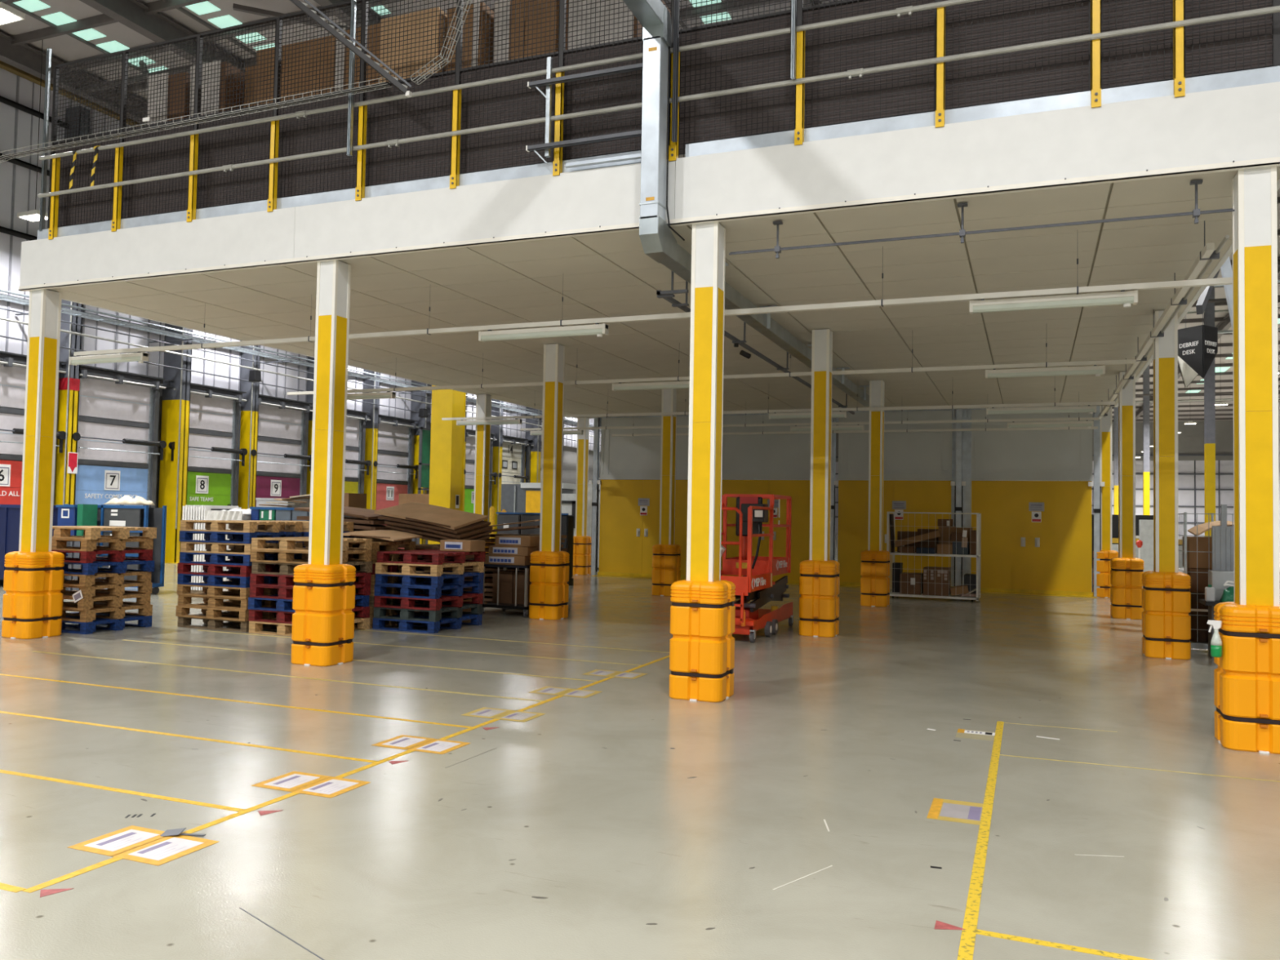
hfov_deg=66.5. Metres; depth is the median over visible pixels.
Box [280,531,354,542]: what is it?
pallet
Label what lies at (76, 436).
barrier
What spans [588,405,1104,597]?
wall
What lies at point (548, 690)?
print
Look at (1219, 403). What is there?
lamp
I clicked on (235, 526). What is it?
pallet
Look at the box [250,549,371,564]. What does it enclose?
pallet
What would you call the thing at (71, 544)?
stand
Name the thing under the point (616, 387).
diffuser
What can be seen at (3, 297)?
cable tray
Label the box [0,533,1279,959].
floor
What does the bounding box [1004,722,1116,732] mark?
tape
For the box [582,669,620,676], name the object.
label
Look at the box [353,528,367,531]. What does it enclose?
carton
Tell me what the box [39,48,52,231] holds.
post
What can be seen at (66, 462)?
column
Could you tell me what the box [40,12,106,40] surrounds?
window
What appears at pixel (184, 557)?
pallet
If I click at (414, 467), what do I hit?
barrier
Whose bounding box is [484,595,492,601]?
carton
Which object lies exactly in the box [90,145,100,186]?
tape
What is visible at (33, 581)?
guard
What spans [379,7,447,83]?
cardboard box
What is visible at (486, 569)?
carton
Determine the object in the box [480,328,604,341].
light fixture
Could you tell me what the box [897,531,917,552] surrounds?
carton
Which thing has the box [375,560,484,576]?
pallet
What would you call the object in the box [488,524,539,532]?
carton
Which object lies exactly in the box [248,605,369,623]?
pallet
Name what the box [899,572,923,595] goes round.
carton
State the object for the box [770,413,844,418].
diffuser
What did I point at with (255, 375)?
loudspeaker
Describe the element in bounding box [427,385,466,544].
column
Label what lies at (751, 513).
scissor lift
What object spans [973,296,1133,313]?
diffuser
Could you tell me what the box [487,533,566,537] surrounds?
carton
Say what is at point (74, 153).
tape
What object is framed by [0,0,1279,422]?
ceiling
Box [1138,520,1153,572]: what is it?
tall cabinet
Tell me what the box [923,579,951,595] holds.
carton
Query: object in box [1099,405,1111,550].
column
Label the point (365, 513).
carton
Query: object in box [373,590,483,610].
pallet
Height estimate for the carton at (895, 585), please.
0.620 m
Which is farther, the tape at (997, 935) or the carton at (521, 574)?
the carton at (521, 574)
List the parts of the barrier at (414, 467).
rod, rod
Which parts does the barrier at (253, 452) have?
rod, rod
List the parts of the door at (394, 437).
number plate, rail, rail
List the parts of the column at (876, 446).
corner trim, yellow panel, yellow panel, corner trim, yellow panel, yellow panel, corner trim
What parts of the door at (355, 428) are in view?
rail, rail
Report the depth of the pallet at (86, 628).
12.68 m
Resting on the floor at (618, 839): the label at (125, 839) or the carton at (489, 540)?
the label at (125, 839)
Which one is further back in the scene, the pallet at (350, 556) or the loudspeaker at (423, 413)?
the loudspeaker at (423, 413)
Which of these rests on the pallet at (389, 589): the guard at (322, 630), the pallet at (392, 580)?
the pallet at (392, 580)
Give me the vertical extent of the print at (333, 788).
0.001 m
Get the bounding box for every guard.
[1,551,64,639]
[291,564,355,666]
[528,551,569,619]
[573,536,591,574]
[651,544,680,595]
[669,579,735,702]
[799,560,839,637]
[860,550,889,606]
[1093,550,1118,597]
[1110,557,1143,619]
[1142,570,1191,659]
[1213,601,1279,754]
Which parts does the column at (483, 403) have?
corner trim, yellow panel, yellow panel, corner trim, yellow panel, yellow panel, corner trim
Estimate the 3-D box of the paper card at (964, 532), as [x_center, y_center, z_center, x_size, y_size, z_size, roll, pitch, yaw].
[6.583,1.088,19.787,0.093,0.146,0.012,0,-2,22]
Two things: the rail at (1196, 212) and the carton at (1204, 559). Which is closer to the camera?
the rail at (1196, 212)
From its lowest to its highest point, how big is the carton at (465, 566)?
0.062 m
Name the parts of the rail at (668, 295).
arm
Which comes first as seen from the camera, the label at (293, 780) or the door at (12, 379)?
the label at (293, 780)
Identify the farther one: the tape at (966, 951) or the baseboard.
the baseboard
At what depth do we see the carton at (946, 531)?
20.33 m
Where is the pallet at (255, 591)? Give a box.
[249,582,370,599]
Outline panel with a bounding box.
[1212,504,1233,570]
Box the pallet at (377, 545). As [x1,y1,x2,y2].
[348,539,415,553]
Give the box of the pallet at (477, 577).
[375,569,484,587]
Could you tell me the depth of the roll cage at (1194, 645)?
12.37 m
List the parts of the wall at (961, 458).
steel post, panel, panel, steel post, infill plate, panel, steel post, infill plate, panel, steel post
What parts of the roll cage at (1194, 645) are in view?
post, post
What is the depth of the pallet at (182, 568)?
13.07 m
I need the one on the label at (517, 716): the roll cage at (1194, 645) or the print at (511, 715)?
the print at (511, 715)
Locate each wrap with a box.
[103,494,155,505]
[223,508,251,515]
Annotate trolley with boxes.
[480,564,530,617]
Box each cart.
[0,504,67,583]
[63,503,166,594]
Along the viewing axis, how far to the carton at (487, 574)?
16.74 m
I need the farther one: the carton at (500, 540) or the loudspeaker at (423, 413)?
the loudspeaker at (423, 413)
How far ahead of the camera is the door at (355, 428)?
36.48 m
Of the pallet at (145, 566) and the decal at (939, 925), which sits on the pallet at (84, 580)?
the pallet at (145, 566)
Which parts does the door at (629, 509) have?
handle, sign plate, handle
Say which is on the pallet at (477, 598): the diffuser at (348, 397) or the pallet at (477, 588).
the pallet at (477, 588)
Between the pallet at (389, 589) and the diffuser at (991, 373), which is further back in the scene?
the pallet at (389, 589)
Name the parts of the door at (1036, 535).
handle, sign plate, handle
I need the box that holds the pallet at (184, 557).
[179,551,302,565]
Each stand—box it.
[66,541,74,591]
[72,541,97,590]
[1199,569,1234,658]
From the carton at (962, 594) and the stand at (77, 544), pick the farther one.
the carton at (962, 594)
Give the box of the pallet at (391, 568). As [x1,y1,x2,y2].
[352,560,403,574]
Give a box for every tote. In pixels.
[56,504,77,535]
[76,504,97,536]
[249,506,259,520]
[258,506,275,520]
[275,506,292,520]
[291,507,308,520]
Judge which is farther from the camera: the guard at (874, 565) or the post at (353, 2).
the guard at (874, 565)
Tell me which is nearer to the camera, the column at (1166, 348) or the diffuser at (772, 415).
the column at (1166, 348)
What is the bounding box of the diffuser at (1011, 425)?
[1008,423,1091,427]
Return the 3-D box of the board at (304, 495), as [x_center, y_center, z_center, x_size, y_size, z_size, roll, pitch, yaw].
[-5.904,0.282,17.249,0.499,0.098,0.251,1,-2,-1]
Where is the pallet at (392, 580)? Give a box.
[355,568,401,585]
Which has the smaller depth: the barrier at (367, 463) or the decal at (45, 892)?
the decal at (45, 892)
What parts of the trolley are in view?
leg, leg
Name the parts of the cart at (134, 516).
panel, post, panel, panel, panel, panel, post, post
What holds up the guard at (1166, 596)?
on the floor at (618, 839)
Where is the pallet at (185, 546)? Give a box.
[180,541,302,555]
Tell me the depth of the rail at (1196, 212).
8.10 m
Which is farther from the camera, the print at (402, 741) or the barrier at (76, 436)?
the barrier at (76, 436)
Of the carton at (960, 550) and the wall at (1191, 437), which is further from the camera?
the wall at (1191, 437)
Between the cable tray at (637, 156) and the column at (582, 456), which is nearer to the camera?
the cable tray at (637, 156)
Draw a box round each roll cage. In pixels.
[886,511,981,601]
[1177,511,1232,649]
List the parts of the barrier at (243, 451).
rod, rod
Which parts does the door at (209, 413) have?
number plate, rail, rail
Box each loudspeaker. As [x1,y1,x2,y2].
[248,353,261,382]
[418,391,427,417]
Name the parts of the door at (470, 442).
rail, rail, number plate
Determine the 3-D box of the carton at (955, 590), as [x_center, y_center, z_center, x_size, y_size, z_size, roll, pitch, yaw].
[6.532,2.252,19.970,0.364,0.219,0.340,0,-2,16]
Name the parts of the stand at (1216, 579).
leg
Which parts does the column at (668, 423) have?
corner trim, yellow panel, yellow panel, corner trim, yellow panel, yellow panel, corner trim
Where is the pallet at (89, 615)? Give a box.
[60,601,152,622]
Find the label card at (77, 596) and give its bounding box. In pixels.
[72,590,83,603]
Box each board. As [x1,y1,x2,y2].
[36,65,1279,239]
[258,504,291,506]
[266,502,299,504]
[274,498,306,502]
[281,496,310,500]
[289,493,310,497]
[888,514,894,552]
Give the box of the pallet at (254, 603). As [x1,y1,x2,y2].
[248,594,368,612]
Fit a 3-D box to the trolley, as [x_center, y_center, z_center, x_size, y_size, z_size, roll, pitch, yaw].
[-2.000,1.749,15.629,0.840,0.799,0.800,0,-2,22]
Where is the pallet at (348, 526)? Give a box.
[242,520,353,532]
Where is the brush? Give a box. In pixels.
[1222,580,1234,586]
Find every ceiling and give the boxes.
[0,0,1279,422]
[46,166,1279,418]
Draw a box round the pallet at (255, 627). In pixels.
[248,617,369,635]
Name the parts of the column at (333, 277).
corner trim, yellow panel, yellow panel, corner trim, yellow panel, yellow panel, corner trim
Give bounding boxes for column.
[18,288,62,551]
[53,105,90,505]
[158,323,192,563]
[237,345,260,509]
[306,356,314,506]
[308,259,351,564]
[362,368,379,510]
[410,380,431,544]
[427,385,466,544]
[462,392,466,511]
[473,394,491,521]
[490,399,503,537]
[524,406,542,482]
[539,343,564,551]
[574,417,589,536]
[659,388,676,544]
[686,222,725,582]
[808,328,832,560]
[867,380,884,551]
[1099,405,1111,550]
[1113,406,1118,515]
[1118,371,1135,558]
[1142,364,1150,515]
[1153,310,1178,572]
[1204,286,1215,537]
[1231,165,1279,606]
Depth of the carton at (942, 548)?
19.95 m
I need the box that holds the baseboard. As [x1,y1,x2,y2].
[591,571,1097,597]
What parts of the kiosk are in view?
yellow panel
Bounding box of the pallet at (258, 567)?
[251,560,372,575]
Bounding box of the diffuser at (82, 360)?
[71,355,141,364]
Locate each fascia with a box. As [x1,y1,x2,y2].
[18,81,1279,291]
[27,290,577,418]
[1115,177,1279,406]
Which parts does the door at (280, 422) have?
number plate, rail, rail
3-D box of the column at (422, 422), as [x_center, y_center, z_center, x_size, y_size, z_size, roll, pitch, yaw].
[-8.975,-3.116,40.176,0.830,12.100,0.540,0,-2,22]
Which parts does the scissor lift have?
guard rail, guard post, guard rail, guard post, guard post, guard rail, panel, red plate, corner post, guard rail, guard rail, scissor arm, scissor arm, guard post, scissor arm, plate, guard rail, guard rail, guard rail, guard post, guard post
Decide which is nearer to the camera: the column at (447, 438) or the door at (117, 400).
the column at (447, 438)
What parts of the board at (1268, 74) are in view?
toe plate, toe plate, toe plate, toe plate, toe plate, toe plate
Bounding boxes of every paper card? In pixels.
[961,537,967,547]
[962,529,967,537]
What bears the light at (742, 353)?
attached to the rail at (668, 295)
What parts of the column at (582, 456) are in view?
corner trim, yellow panel, yellow panel, corner trim, yellow panel, yellow panel, corner trim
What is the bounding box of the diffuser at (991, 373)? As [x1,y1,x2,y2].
[987,369,1102,377]
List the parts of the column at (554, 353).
corner trim, yellow panel, yellow panel, corner trim, yellow panel, yellow panel, corner trim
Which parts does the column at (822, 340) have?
corner trim, yellow panel, yellow panel, corner trim, yellow panel, yellow panel, corner trim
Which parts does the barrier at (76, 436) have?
rod, rod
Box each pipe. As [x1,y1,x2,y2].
[0,288,594,425]
[0,307,600,434]
[0,316,600,438]
[0,335,600,445]
[1135,390,1279,395]
[1135,397,1279,402]
[1186,306,1279,314]
[1194,294,1279,303]
[1217,328,1279,333]
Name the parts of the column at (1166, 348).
corner trim, yellow panel, yellow panel, corner trim, yellow panel, yellow panel, corner trim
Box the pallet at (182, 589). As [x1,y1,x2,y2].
[177,580,277,599]
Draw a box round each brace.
[1195,268,1220,314]
[1220,256,1232,328]
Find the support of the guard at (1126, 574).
on the floor at (618, 839)
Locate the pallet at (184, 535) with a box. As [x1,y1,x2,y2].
[178,530,302,543]
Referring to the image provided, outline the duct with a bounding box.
[622,0,869,406]
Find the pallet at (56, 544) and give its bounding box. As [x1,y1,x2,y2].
[51,537,153,551]
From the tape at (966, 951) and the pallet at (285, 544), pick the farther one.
the pallet at (285, 544)
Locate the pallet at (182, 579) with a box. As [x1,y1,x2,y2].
[177,570,278,587]
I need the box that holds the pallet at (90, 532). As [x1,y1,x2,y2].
[52,525,156,539]
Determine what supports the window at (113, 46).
attached to the ceiling at (133, 24)
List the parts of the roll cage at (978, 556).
post, post, rail, rail, post, post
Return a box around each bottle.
[1204,584,1214,601]
[1206,620,1222,657]
[1218,586,1234,602]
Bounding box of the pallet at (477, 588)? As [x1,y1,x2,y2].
[373,580,483,599]
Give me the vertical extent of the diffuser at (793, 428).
0.053 m
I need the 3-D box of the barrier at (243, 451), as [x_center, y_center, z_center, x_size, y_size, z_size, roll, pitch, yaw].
[-13.096,-0.779,29.691,0.140,0.560,2.960,0,-2,22]
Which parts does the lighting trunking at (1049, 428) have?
rail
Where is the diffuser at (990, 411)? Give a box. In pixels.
[987,408,1094,414]
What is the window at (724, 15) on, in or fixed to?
attached to the ceiling at (133, 24)
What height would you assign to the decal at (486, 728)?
0.001 m
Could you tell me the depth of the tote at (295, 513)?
16.93 m
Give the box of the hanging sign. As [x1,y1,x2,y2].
[1177,314,1217,387]
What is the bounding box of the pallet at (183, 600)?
[177,591,293,609]
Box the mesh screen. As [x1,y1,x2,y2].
[47,0,1279,228]
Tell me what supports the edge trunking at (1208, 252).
hanging from the ceiling at (611, 274)
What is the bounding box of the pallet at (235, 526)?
[180,520,302,532]
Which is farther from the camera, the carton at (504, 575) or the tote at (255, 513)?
the tote at (255, 513)
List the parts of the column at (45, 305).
corner trim, yellow panel, yellow panel, corner trim, yellow panel, yellow panel, corner trim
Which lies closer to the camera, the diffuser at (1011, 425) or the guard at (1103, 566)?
the diffuser at (1011, 425)
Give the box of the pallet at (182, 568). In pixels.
[177,560,296,577]
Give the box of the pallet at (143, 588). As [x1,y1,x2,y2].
[60,579,152,598]
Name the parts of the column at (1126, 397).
yellow panel, corner trim, corner trim, yellow panel, yellow panel, corner trim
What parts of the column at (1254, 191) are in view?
corner trim, yellow panel, yellow panel, corner trim, yellow panel, yellow panel, corner trim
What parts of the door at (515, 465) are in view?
pane, number plate, pane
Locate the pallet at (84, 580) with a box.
[63,568,151,586]
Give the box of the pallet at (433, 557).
[377,549,485,564]
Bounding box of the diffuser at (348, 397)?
[346,395,391,399]
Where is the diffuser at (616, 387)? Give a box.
[613,384,689,391]
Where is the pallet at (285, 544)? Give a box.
[251,537,372,551]
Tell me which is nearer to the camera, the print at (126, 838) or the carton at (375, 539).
the print at (126, 838)
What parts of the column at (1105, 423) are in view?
corner trim, yellow panel, yellow panel, corner trim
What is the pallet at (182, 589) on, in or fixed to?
on the pallet at (183, 600)
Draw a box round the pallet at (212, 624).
[177,610,276,631]
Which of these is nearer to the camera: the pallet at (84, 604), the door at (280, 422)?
the pallet at (84, 604)
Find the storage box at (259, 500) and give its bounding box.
[255,497,310,507]
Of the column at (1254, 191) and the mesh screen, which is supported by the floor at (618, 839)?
the column at (1254, 191)
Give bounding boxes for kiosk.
[500,482,576,512]
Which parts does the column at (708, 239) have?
corner trim, yellow panel, yellow panel, corner trim, yellow panel, yellow panel, corner trim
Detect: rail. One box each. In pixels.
[37,0,1279,239]
[656,271,854,413]
[728,179,1235,258]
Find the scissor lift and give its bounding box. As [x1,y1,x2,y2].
[720,493,793,642]
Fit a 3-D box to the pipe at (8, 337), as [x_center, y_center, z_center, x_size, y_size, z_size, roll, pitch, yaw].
[-9.239,-2.763,38.218,0.040,0.040,41.000,0,-2,22]
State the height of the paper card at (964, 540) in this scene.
0.205 m
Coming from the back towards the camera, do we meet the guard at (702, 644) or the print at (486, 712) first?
the guard at (702, 644)
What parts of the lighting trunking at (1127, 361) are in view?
batten light, batten light, rail, batten light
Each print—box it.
[96,831,142,848]
[137,841,172,853]
[148,844,186,857]
[273,775,306,786]
[310,782,332,790]
[320,783,346,792]
[389,737,415,746]
[422,742,439,748]
[431,744,450,750]
[456,495,458,505]
[476,709,497,715]
[505,713,519,717]
[542,688,559,693]
[967,730,992,734]
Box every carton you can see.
[293,506,381,519]
[296,515,388,524]
[342,529,422,541]
[343,493,366,508]
[353,523,391,530]
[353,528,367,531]
[354,536,412,541]
[374,502,488,529]
[377,515,490,533]
[384,520,493,538]
[385,524,491,539]
[389,528,489,542]
[397,564,472,568]
[397,568,472,570]
[398,493,429,505]
[398,544,439,549]
[398,554,474,559]
[416,577,472,581]
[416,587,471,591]
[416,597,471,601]
[440,539,484,551]
[466,566,529,571]
[471,586,492,591]
[481,537,564,542]
[484,542,563,547]
[484,547,567,551]
[484,554,530,565]
[484,571,493,577]
[484,581,492,586]
[484,591,492,595]
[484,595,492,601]
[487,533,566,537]
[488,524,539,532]
[488,545,539,555]
[489,519,540,526]
[492,569,519,582]
[492,581,513,592]
[492,591,513,604]
[494,535,539,546]
[512,593,529,604]
[513,570,531,582]
[513,582,531,594]
[892,562,902,592]
[893,530,940,546]
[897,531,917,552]
[898,546,915,553]
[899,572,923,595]
[916,546,936,553]
[917,528,937,553]
[923,566,951,581]
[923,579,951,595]
[937,519,952,526]
[937,526,955,544]
[937,543,952,554]
[949,585,968,595]
[950,531,967,541]
[952,541,968,555]
[955,527,973,554]
[960,593,976,596]
[964,573,976,594]
[969,529,976,555]
[1182,536,1212,568]
[1186,567,1212,592]
[1187,520,1233,535]
[1188,591,1208,642]
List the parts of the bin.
rail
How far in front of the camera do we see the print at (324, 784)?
5.66 m
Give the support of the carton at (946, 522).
on the carton at (946, 531)
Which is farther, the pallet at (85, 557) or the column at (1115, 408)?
the column at (1115, 408)
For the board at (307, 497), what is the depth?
17.19 m
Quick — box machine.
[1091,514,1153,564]
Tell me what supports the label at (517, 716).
on the floor at (618, 839)
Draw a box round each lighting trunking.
[69,245,1232,365]
[287,342,1136,399]
[441,380,1115,425]
[520,405,1098,431]
[611,413,1097,436]
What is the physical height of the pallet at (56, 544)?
0.147 m
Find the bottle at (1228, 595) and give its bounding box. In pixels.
[1218,586,1234,602]
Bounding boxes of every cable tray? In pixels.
[0,77,391,163]
[0,293,601,430]
[289,0,412,97]
[410,0,471,84]
[564,153,640,168]
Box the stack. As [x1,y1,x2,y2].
[182,505,240,593]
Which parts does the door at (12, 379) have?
number plate, rail, rail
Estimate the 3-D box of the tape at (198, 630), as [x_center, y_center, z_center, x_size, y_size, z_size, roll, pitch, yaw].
[-2.900,1.983,11.656,6.270,0.001,0.045,0,-2,22]
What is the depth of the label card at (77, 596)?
12.24 m
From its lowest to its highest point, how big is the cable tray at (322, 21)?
1.210 m
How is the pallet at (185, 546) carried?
on the pallet at (184, 557)
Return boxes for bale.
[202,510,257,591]
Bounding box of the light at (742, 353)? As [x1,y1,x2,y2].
[733,342,751,359]
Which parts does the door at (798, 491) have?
handle, sign plate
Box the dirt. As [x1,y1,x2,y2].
[141,693,1204,929]
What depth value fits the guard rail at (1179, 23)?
9.17 m
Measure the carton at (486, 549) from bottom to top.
0.064 m
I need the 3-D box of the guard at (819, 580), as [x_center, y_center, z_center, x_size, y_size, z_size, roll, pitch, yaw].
[2.500,1.636,13.595,0.496,1.035,0.496,0,-2,22]
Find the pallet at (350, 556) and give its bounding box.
[347,552,400,564]
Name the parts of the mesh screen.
post, frame, frame, post, frame, frame, post, frame, frame, post, frame, frame, post, frame, post, frame, post, frame, post, frame, post, frame, post, post, post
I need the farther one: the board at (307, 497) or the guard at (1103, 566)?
the guard at (1103, 566)
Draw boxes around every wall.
[0,67,658,507]
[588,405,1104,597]
[835,420,1233,539]
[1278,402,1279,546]
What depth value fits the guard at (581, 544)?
26.30 m
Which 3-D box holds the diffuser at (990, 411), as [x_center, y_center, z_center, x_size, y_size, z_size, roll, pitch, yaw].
[7.076,-1.209,17.255,1.740,0.053,0.090,0,-2,22]
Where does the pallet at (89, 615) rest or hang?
on the pallet at (86, 628)
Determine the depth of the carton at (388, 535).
14.01 m
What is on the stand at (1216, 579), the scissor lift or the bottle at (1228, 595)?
the bottle at (1228, 595)
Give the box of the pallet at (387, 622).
[354,612,397,628]
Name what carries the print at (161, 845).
on the label at (166, 849)
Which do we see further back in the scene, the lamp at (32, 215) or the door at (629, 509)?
the door at (629, 509)
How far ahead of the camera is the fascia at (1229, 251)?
11.08 m
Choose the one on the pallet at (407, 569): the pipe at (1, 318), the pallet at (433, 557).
the pallet at (433, 557)
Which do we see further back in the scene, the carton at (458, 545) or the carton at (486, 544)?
the carton at (486, 544)
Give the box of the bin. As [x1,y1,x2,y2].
[496,511,573,585]
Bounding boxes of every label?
[67,825,167,856]
[112,834,218,865]
[250,771,331,791]
[291,776,370,798]
[371,734,435,749]
[406,738,470,754]
[462,706,514,718]
[493,710,545,722]
[529,686,572,695]
[556,688,601,697]
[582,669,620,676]
[608,671,647,679]
[926,797,982,825]
[955,728,995,741]
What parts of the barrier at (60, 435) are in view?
rod, rod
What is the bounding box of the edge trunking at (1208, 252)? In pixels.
[1097,220,1229,418]
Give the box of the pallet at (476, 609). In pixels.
[373,600,482,622]
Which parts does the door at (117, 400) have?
number plate, rail, rail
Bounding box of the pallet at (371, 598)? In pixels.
[355,588,416,606]
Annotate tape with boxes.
[0,673,471,728]
[0,711,377,762]
[0,769,244,811]
[0,882,26,892]
[22,655,669,893]
[33,651,543,701]
[69,149,78,189]
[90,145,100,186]
[124,640,597,681]
[160,827,205,836]
[198,630,640,665]
[354,629,669,653]
[957,721,1004,959]
[976,928,1153,959]
[1000,754,1279,782]
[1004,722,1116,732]
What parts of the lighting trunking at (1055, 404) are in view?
batten light, rail, batten light, batten light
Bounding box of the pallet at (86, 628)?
[61,612,152,634]
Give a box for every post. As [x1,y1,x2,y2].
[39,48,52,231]
[346,0,356,156]
[488,506,494,537]
[671,0,679,142]
[790,0,796,79]
[1136,540,1142,558]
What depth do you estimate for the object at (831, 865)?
4.35 m
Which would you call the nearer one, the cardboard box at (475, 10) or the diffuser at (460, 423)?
the cardboard box at (475, 10)
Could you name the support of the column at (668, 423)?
on the floor at (618, 839)
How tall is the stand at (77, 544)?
1.015 m
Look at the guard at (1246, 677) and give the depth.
6.98 m
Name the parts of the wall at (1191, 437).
sheeting rail, sheeting rail, sheeting rail, sheeting rail, sheeting rail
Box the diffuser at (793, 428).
[791,426,862,431]
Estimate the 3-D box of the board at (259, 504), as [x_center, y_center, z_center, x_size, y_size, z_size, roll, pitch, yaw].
[-6.538,0.460,17.495,0.500,0.044,0.250,1,-2,-1]
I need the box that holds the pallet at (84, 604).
[62,590,151,610]
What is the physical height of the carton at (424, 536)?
0.347 m
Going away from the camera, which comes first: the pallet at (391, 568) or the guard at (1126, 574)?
the pallet at (391, 568)
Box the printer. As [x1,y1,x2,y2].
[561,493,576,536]
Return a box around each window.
[13,0,50,12]
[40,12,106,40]
[96,40,155,66]
[147,66,167,72]
[185,0,220,14]
[207,14,266,43]
[253,43,275,50]
[369,5,391,15]
[688,0,731,23]
[1186,390,1200,392]
[1214,366,1230,372]
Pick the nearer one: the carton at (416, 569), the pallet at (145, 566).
the pallet at (145, 566)
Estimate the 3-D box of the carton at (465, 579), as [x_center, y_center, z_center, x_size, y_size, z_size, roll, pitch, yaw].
[-3.257,1.548,15.105,1.195,0.060,0.861,0,-2,20]
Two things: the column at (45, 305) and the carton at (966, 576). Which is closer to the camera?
the column at (45, 305)
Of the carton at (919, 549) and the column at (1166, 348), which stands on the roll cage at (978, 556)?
the carton at (919, 549)
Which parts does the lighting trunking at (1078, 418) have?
batten light, rail, batten light, batten light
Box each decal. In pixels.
[40,888,73,897]
[257,809,283,815]
[388,760,406,764]
[482,727,497,729]
[933,920,965,929]
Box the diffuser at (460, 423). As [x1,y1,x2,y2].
[457,421,519,425]
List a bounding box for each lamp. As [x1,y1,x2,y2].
[0,1,25,25]
[17,40,48,221]
[1135,419,1140,457]
[1183,421,1196,424]
[1215,401,1228,405]
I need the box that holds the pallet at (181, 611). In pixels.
[175,600,275,621]
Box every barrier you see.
[0,428,66,453]
[72,432,166,460]
[168,441,247,466]
[250,448,311,471]
[345,459,371,475]
[373,461,418,478]
[463,469,497,484]
[498,472,529,484]
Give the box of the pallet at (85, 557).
[51,547,152,563]
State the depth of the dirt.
4.20 m
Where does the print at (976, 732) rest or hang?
on the label at (962, 733)
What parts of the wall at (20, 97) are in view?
sheeting rail, sheeting rail, sheeting rail, sheeting rail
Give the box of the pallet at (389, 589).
[355,578,416,595]
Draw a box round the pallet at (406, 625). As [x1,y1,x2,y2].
[372,611,482,633]
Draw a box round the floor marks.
[124,813,155,817]
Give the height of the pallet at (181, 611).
0.143 m
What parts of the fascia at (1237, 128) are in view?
fascia panel, fascia panel, fascia panel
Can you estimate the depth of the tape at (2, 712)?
6.79 m
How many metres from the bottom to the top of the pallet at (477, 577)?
0.150 m
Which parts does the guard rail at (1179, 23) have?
post, post, post, post, post, post, rail, post, strut bracket, rail, rail, post, post, post, post, post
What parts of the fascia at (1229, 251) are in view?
fascia panel, fascia panel, fascia panel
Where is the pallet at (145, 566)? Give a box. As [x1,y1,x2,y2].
[62,558,155,574]
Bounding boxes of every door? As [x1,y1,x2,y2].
[0,351,66,505]
[74,364,165,507]
[163,379,246,506]
[255,394,313,506]
[344,408,370,508]
[376,413,418,548]
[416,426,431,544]
[464,428,497,525]
[501,435,528,484]
[524,440,542,482]
[599,479,688,575]
[720,480,810,580]
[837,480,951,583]
[971,480,1092,591]
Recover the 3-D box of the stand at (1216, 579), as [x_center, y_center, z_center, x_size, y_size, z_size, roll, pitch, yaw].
[7.103,1.640,11.812,0.520,1.060,0.520,0,-2,22]
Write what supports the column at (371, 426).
on the floor at (618, 839)
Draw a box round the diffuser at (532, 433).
[531,431,580,435]
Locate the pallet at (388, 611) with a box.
[352,599,398,617]
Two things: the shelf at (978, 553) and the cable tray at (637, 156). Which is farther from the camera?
the shelf at (978, 553)
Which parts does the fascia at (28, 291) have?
fascia panel, fascia panel, fascia panel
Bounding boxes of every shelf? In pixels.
[889,551,980,557]
[1199,599,1221,605]
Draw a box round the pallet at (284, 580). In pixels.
[249,571,371,587]
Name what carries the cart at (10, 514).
on the floor at (618, 839)
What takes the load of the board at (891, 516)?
on the roll cage at (978, 556)

